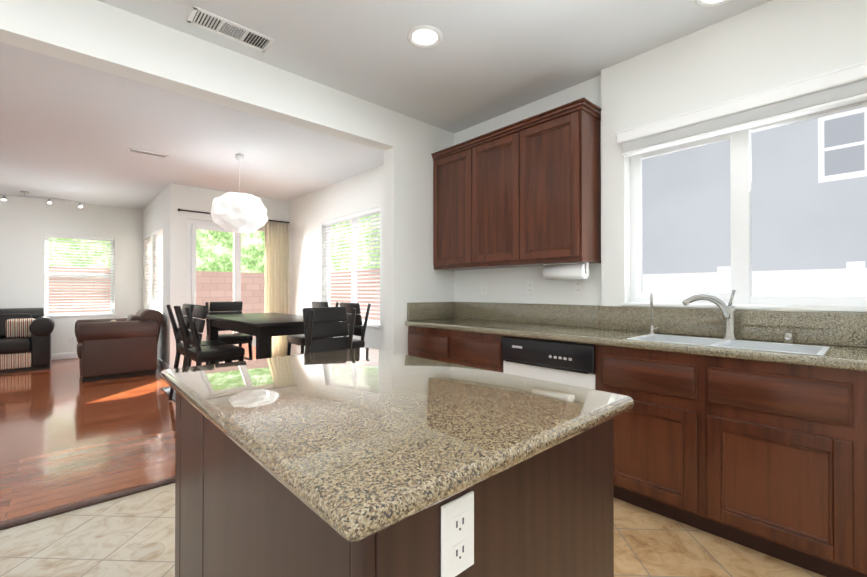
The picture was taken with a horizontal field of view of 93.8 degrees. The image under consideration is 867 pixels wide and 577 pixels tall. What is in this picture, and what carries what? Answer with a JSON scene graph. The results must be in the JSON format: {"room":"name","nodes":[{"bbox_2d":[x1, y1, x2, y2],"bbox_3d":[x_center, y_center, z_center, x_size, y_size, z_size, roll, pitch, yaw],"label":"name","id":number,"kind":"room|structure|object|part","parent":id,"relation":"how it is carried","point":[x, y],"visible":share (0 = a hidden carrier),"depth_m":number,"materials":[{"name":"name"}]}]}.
{"room":"kitchen","nodes":[
{"label":"kitchen","id":0,"kind":"room"},
{"bbox_2d":[0,344,255,523],"bbox_3d":[-4.538,1.255,4.372,6.850,0.100,6.700,0,0,-43],"label":"floor","id":1,"kind":"structure","parent":0,"point":[68,437],"depth_m":3.28,"materials":[{"name":"brown wood"}]},
{"bbox_2d":[0,308,54,372],"bbox_3d":[-6.926,0.762,5.726,2.300,0.902,1.018,0,0,-43],"label":"sofa","id":2,"kind":"object","parent":1,"relation":"on","point":[25,339],"visible":1,"depth_m":6.07,"materials":[{"name":"black leather"}]},
{"bbox_2d":[5,318,34,337],"bbox_3d":[-6.340,0.611,6.243,0.340,0.295,0.150,0,0,-43],"label":"pillow","id":3,"kind":"object","parent":2,"relation":"on","point":[15,328],"depth_m":6.19,"materials":[{"name":"multicoloured fabric"}]},
{"bbox_2d":[75,309,163,382],"bbox_3d":[-4.529,0.763,5.850,0.958,0.902,1.030,0,0,-43],"label":"armchair","id":4,"kind":"object","parent":1,"relation":"on","point":[112,348],"visible":1,"depth_m":5.49,"materials":[{"name":"brown leather"}]},
{"bbox_2d":[161,386,175,401],"bbox_3d":[-2.042,1.202,4.832,1.750,0.011,1.800,0,0,-43],"label":"area rug","id":5,"kind":"object","parent":1,"relation":"on","point":[166,390],"visible":0.15,"depth_m":4.71,"materials":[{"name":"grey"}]},
{"bbox_2d":[166,304,228,399],"bbox_3d":[-2.509,0.679,4.338,0.534,1.032,0.444,0,0,-43],"label":"dining chair","id":6,"kind":"object","parent":5,"relation":"on","point":[181,348],"visible":0.5,"depth_m":4.31,"materials":[{"name":"black wood"}]},
{"bbox_2d":[176,305,244,366],"bbox_3d":[-2.171,0.677,3.970,0.534,1.032,0.444,0,0,-43],"label":"dining chair","id":7,"kind":"object","parent":5,"relation":"on","point":[198,354],"visible":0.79,"depth_m":3.84,"materials":[{"name":"black leather"}]},
{"bbox_2d":[205,301,252,364],"bbox_3d":[-2.608,0.684,5.164,0.444,1.032,0.534,0,0,-43],"label":"dining chair","id":8,"kind":"object","parent":5,"relation":"on","point":[232,307],"visible":0.52,"depth_m":5.15,"materials":[{"name":"black leather"}]},
{"bbox_2d":[206,312,338,364],"bbox_3d":[-1.804,0.749,4.347,0.800,0.888,1.740,0,0,-43],"label":"dining table","id":9,"kind":"object","parent":5,"relation":"on","point":[263,328],"visible":0.48,"depth_m":3.82,"materials":[{"name":"black wood"}]},
{"bbox_2d":[287,301,338,354],"bbox_3d":[-1.539,0.684,5.160,0.534,1.032,0.444,0,0,-43],"label":"dining chair","id":10,"kind":"object","parent":5,"relation":"on","point":[299,339],"visible":0.29,"depth_m":5.08,"materials":[{"name":"black wood"}]},
{"bbox_2d":[339,302,370,348],"bbox_3d":[-1.046,0.681,4.622,0.534,1.032,0.444,0,0,-43],"label":"dining chair","id":11,"kind":"object","parent":5,"relation":"on","point":[359,330],"visible":0.31,"depth_m":4.60,"materials":[{"name":"black wood"}]},
{"bbox_2d":[287,307,355,355],"bbox_3d":[-0.975,0.674,3.473,0.444,1.032,0.534,0,0,-43],"label":"dining chair","id":12,"kind":"object","parent":1,"relation":"on","point":[315,329],"visible":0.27,"depth_m":3.36,"materials":[{"name":"black leather"}]},
{"bbox_2d":[0,0,771,209],"bbox_3d":[-2.633,-1.585,2.202,7.000,0.100,12.500,0,0,-43],"label":"ceiling","id":13,"kind":"structure","parent":0,"point":[72,131],"depth_m":3.04,"materials":[{"name":"white paint"}]},
{"bbox_2d":[0,191,83,207],"bbox_3d":[-6.353,-1.426,6.292,1.455,0.168,0.273,0,0,-43],"label":"track light","id":14,"kind":"object","parent":13,"relation":"attached to","point":[49,201],"visible":1,"depth_m":6.36,"materials":[{"name":"silver metal"}]},
{"bbox_2d":[127,148,167,158],"bbox_3d":[-3.204,-1.515,4.555,0.370,0.009,0.130,0,0,-43],"label":"ceiling vent","id":15,"kind":"object","parent":13,"relation":"in","point":[147,153],"visible":1,"depth_m":4.54,"materials":[{"name":"white metal"}]},
{"bbox_2d":[187,6,274,51],"bbox_3d":[-1.194,-1.528,2.409,0.440,0.009,0.170,0,0,-43],"label":"ceiling vent","id":16,"kind":"object","parent":13,"relation":"in","point":[209,21],"visible":1,"depth_m":2.39,"materials":[{"name":"white metal"}]},
{"bbox_2d":[210,154,267,233],"bbox_3d":[-2.205,-1.077,4.628,0.595,0.884,0.608,0,0,-43],"label":"dining pendant light","id":17,"kind":"object","parent":13,"relation":"hanging from","point":[243,213],"visible":1,"depth_m":4.44,"materials":[{"name":"white paper"}]},
{"bbox_3d":[-2.205,-0.865,4.627,0.595,0.459,0.608,0,0,-43],"label":"pendant shade","id":18,"kind":"part","parent":17,"relation":"part of","materials":[{"name":"white paper"}]},
{"bbox_3d":[-2.211,-1.292,4.624,0.090,0.456,0.090,0,0,-43],"label":"pendant cord","id":19,"kind":"part","parent":17,"relation":"part of","materials":[{"name":"white plastic"}]},
{"bbox_2d":[407,25,442,47],"bbox_3d":[-0.052,-1.527,2.467,0.216,0.010,0.216,0,0,-43],"label":"recessed light","id":20,"kind":"object","parent":13,"relation":"in","point":[424,36],"visible":1,"depth_m":2.46,"materials":[{"name":"white"}]},
{"bbox_2d":[695,0,729,6],"bbox_3d":[1.482,-1.530,2.096,0.216,0.010,0.216,0,0,-43],"label":"recessed light","id":21,"kind":"object","parent":13,"relation":"in","point":[706,3],"visible":1,"depth_m":2.17,"materials":[{"name":"white"}]},
{"bbox_2d":[0,483,825,576],"bbox_3d":[-0.381,1.227,-0.194,6.800,0.100,5.650,0,0,-43],"label":"floor","id":22,"kind":"structure","parent":0,"point":[132,535],"depth_m":1.86,"materials":[{"name":"beige tile"}]},
{"bbox_2d":[0,478,174,529],"bbox_3d":[-2.616,1.182,1.583,5.910,0.012,0.060,0,0,-43],"label":"threshold strip","id":23,"kind":"object","parent":22,"relation":"on","point":[21,521],"depth_m":2.21,"materials":[{"name":"brown wood"}]},
{"bbox_2d":[160,347,634,576],"bbox_3d":[-0.206,0.728,1.185,0.820,0.915,1.220,0,0,-43],"label":"kitchen island","id":24,"kind":"object","parent":22,"relation":"on","point":[363,462],"visible":1,"depth_m":0.81,"materials":[{"name":"stone"}]},
{"bbox_2d":[441,491,473,576],"bbox_3d":[0.039,0.387,0.633,0.072,0.118,0.008,0,0,-43],"label":"outlet plate","id":25,"kind":"object","parent":24,"relation":"attached to","point":[457,511],"depth_m":0.63,"materials":[{"name":"white plastic"}]},
{"bbox_2d":[408,326,440,360],"bbox_3d":[0.158,0.762,3.525,0.553,0.875,0.596,0,0,-43],"label":"base cabinet","id":26,"kind":"object","parent":22,"relation":"on","point":[422,343],"depth_m":3.40,"materials":[{"name":"brown wood"}]},
{"bbox_2d":[441,330,488,369],"bbox_3d":[0.466,0.760,3.189,0.553,0.875,0.576,0,0,-43],"label":"base cabinet","id":27,"kind":"object","parent":22,"relation":"on","point":[471,350],"depth_m":3.05,"materials":[{"name":"brown wood"}]},
{"bbox_2d":[489,334,628,500],"bbox_3d":[0.917,0.757,2.697,0.553,0.875,0.890,0,0,-43],"label":"base cabinet","id":28,"kind":"object","parent":22,"relation":"on","point":[601,368],"depth_m":2.39,"materials":[{"name":"brown wood"}]},
{"bbox_2d":[502,336,595,389],"bbox_3d":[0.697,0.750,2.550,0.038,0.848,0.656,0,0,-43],"label":"dishwasher","id":29,"kind":"object","parent":28,"relation":"in","point":[569,362],"depth_m":2.50,"materials":[{"name":"white"}]},
{"bbox_2d":[625,374,820,574],"bbox_3d":[1.496,0.838,2.074,0.541,0.705,0.811,0,0,-43],"label":"base cabinet","id":30,"kind":"object","parent":22,"relation":"on","point":[747,428],"depth_m":1.85,"materials":[{"name":"brown wood"}]},
{"bbox_2d":[821,370,866,576],"bbox_3d":[1.971,0.750,1.558,0.541,0.875,0.635,0,0,-43],"label":"base cabinet","id":31,"kind":"object","parent":22,"relation":"on","point":[843,392],"depth_m":1.58,"materials":[{"name":"brown wood"}]},
{"bbox_2d":[405,318,866,373],"bbox_3d":[1.493,0.296,2.107,0.626,0.040,4.496,0,0,-43],"label":"countertop","id":32,"kind":"structure","parent":31,"relation":"on","point":[854,358],"depth_m":2.16,"materials":[{"name":"beige stone"}]},
{"bbox_2d":[649,293,658,333],"bbox_3d":[1.318,0.153,2.454,0.114,0.249,0.056,0,0,-43],"label":"tap","id":33,"kind":"object","parent":32,"relation":"on","point":[652,328],"depth_m":2.48,"materials":[{"name":"silver metal"}]},
{"bbox_2d":[682,290,737,339],"bbox_3d":[1.499,0.141,2.195,0.264,0.270,0.204,0,0,-43],"label":"faucet","id":34,"kind":"object","parent":32,"relation":"on","point":[728,312],"depth_m":2.18,"materials":[{"name":"silver metal"}]},
{"bbox_2d":[627,334,829,355],"bbox_3d":[1.446,0.370,2.046,0.369,0.197,0.774,0,0,-43],"label":"sink","id":35,"kind":"object","parent":32,"relation":"in","point":[728,342],"depth_m":2.07,"materials":[{"name":"white ceramic"}]},
{"bbox_2d":[0,0,866,366],"bbox_3d":[-2.633,-0.172,2.194,7.000,2.726,12.500,0,0,-43],"label":"wall","id":36,"kind":"structure","parent":0,"point":[768,44],"depth_m":3.03,"materials":[{"name":"white paint"}]},
{"bbox_2d":[51,352,77,359],"bbox_3d":[-7.394,1.160,6.086,4.960,0.110,0.014,0,0,-43],"label":"baseboard","id":37,"kind":"structure","parent":36,"relation":"attached to","point":[71,355],"depth_m":7.01,"materials":[{"name":"white wood"}]},
{"bbox_2d":[69,336,74,342],"bbox_3d":[-6.313,0.887,7.084,0.070,0.115,0.008,0,0,-43],"label":"outlet","id":38,"kind":"object","parent":36,"relation":"attached to","point":[71,338],"depth_m":7.08,"materials":[{"name":"white plastic"}]},
{"bbox_2d":[45,233,114,316],"bbox_3d":[-6.269,-0.225,7.213,0.950,1.434,0.152,0,0,-43],"label":"window","id":39,"kind":"structure","parent":36,"relation":"in","point":[49,275],"depth_m":7.17,"materials":[{"name":"white plastic"}]},
{"bbox_2d":[144,233,150,308],"bbox_3d":[-5.172,-0.268,7.425,0.152,1.424,0.840,0,0,-43],"label":"living room window","id":40,"kind":"structure","parent":36,"relation":"in","point":[147,238],"depth_m":7.54,"materials":[{"name":"white plastic"}]},
{"bbox_3d":[-5.172,-0.268,7.425,0.152,1.424,0.840,0,0,-43],"label":"frame","id":41,"kind":"part","parent":40,"relation":"part of","materials":[{"name":"white plastic"}]},
{"bbox_2d":[153,226,162,312],"bbox_3d":[-4.465,-0.273,6.655,0.152,1.424,0.970,0,0,-43],"label":"living room window","id":42,"kind":"structure","parent":36,"relation":"in","point":[158,232],"depth_m":6.77,"materials":[{"name":"white plastic"}]},
{"bbox_3d":[-4.465,-0.273,6.655,0.152,1.424,0.970,0,0,-43],"label":"frame","id":43,"kind":"part","parent":42,"relation":"part of","materials":[{"name":"white plastic"}]},
{"bbox_2d":[157,357,170,369],"bbox_3d":[-4.668,1.165,6.773,0.014,0.110,2.640,0,0,-43],"label":"baseboard","id":44,"kind":"structure","parent":36,"relation":"attached to","point":[162,364],"depth_m":6.14,"materials":[{"name":"white wood"}]},
{"bbox_2d":[187,219,264,366],"bbox_3d":[-3.149,0.091,6.503,1.438,2.254,0.110,0,0,-43],"label":"door","id":45,"kind":"structure","parent":36,"relation":"in","point":[193,225],"depth_m":6.14,"materials":[{"name":"white plastic"}]},
{"bbox_2d":[178,208,289,357],"bbox_3d":[-3.081,0.025,6.379,1.639,2.345,0.124,0,0,-43],"label":"curtain","id":46,"kind":"object","parent":36,"relation":"hanging from","point":[276,276],"visible":0.77,"depth_m":6.78,"materials":[{"name":"beige fabric"}]},
{"bbox_3d":[-3.088,-1.128,6.393,1.639,0.040,0.105,0,0,-43],"label":"curtain rod","id":47,"kind":"part","parent":46,"relation":"part of","materials":[{"name":"brown metal"}]},
{"bbox_3d":[-2.619,0.045,6.778,0.403,2.310,0.087,0,0,-43],"label":"curtain panel","id":48,"kind":"part","parent":46,"relation":"part of","materials":[{"name":"beige fabric"}]},
{"bbox_2d":[322,207,379,327],"bbox_3d":[-1.134,-0.260,5.599,0.152,1.504,1.550,0,0,-43],"label":"dining room window","id":49,"kind":"structure","parent":36,"relation":"in","point":[353,218],"depth_m":5.59,"materials":[{"name":"white plastic"}]},
{"bbox_2d":[432,145,466,268],"bbox_3d":[0.282,-0.708,3.678,0.294,1.017,0.551,0,0,-43],"label":"upper cabinet","id":50,"kind":"object","parent":36,"relation":"attached to","point":[447,167],"depth_m":3.64,"materials":[{"name":"brown wood"}]},
{"bbox_2d":[481,282,486,293],"bbox_3d":[0.458,-0.004,3.700,0.008,0.115,0.070,0,0,-43],"label":"outlet","id":51,"kind":"object","parent":36,"relation":"attached to","point":[483,284],"depth_m":3.69,"materials":[{"name":"white plastic"}]},
{"bbox_2d":[463,129,510,268],"bbox_3d":[0.591,-0.710,3.341,0.294,1.017,0.600,0,0,-43],"label":"upper cabinet","id":52,"kind":"object","parent":36,"relation":"attached to","point":[486,161],"depth_m":3.31,"materials":[{"name":"brown wood"}]},
{"bbox_2d":[527,281,533,294],"bbox_3d":[0.796,-0.007,3.332,0.008,0.115,0.070,0,0,-43],"label":"outlet","id":53,"kind":"object","parent":36,"relation":"attached to","point":[530,284],"depth_m":3.33,"materials":[{"name":"white plastic"}]},
{"bbox_2d":[511,101,600,264],"bbox_3d":[0.901,-0.712,3.004,0.294,1.017,0.551,0,0,-43],"label":"upper cabinet","id":54,"kind":"object","parent":36,"relation":"attached to","point":[525,192],"depth_m":2.86,"materials":[{"name":"brown wood"}]},
{"bbox_2d":[543,262,588,279],"bbox_3d":[0.957,-0.123,2.943,0.110,0.118,0.338,0,0,-43],"label":"paper towel","id":55,"kind":"object","parent":54,"relation":"hanging from","point":[572,270],"depth_m":2.89,"materials":[{"name":"white paper"}]},
{"bbox_2d":[574,280,582,294],"bbox_3d":[1.080,-0.008,3.022,0.008,0.115,0.070,0,0,-43],"label":"outlet","id":56,"kind":"object","parent":36,"relation":"attached to","point":[578,287],"depth_m":3.02,"materials":[{"name":"white plastic"}]},
{"bbox_2d":[616,61,866,311],"bbox_3d":[1.724,-0.389,2.302,0.241,1.302,1.269,0,0,-43],"label":"kitchen window","id":57,"kind":"structure","parent":36,"relation":"in","point":[737,122],"depth_m":2.31,"materials":[{"name":"white plastic"}]},
{"bbox_2d":[616,61,866,156],"bbox_3d":[1.664,-0.389,2.246,0.076,1.302,1.269,0,0,-43],"label":"blind","id":58,"kind":"object","parent":57,"relation":"attached to","point":[846,85],"depth_m":2.16,"materials":[{"name":"white"}]},
{"label":"outside","id":59,"kind":"structure","parent":0,"visible":0},
{"bbox_2d":[48,214,379,345],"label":"window","id":60,"kind":"structure","parent":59,"point":[214,266],"depth_m":12.09,"materials":[{"name":"glass"}]},
{"bbox_2d":[642,107,866,297],"bbox_3d":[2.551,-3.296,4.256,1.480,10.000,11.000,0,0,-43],"label":"window glass","id":61,"kind":"object","parent":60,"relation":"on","point":[809,208],"depth_m":4.06,"materials":[{"name":"glass"}]}
]}

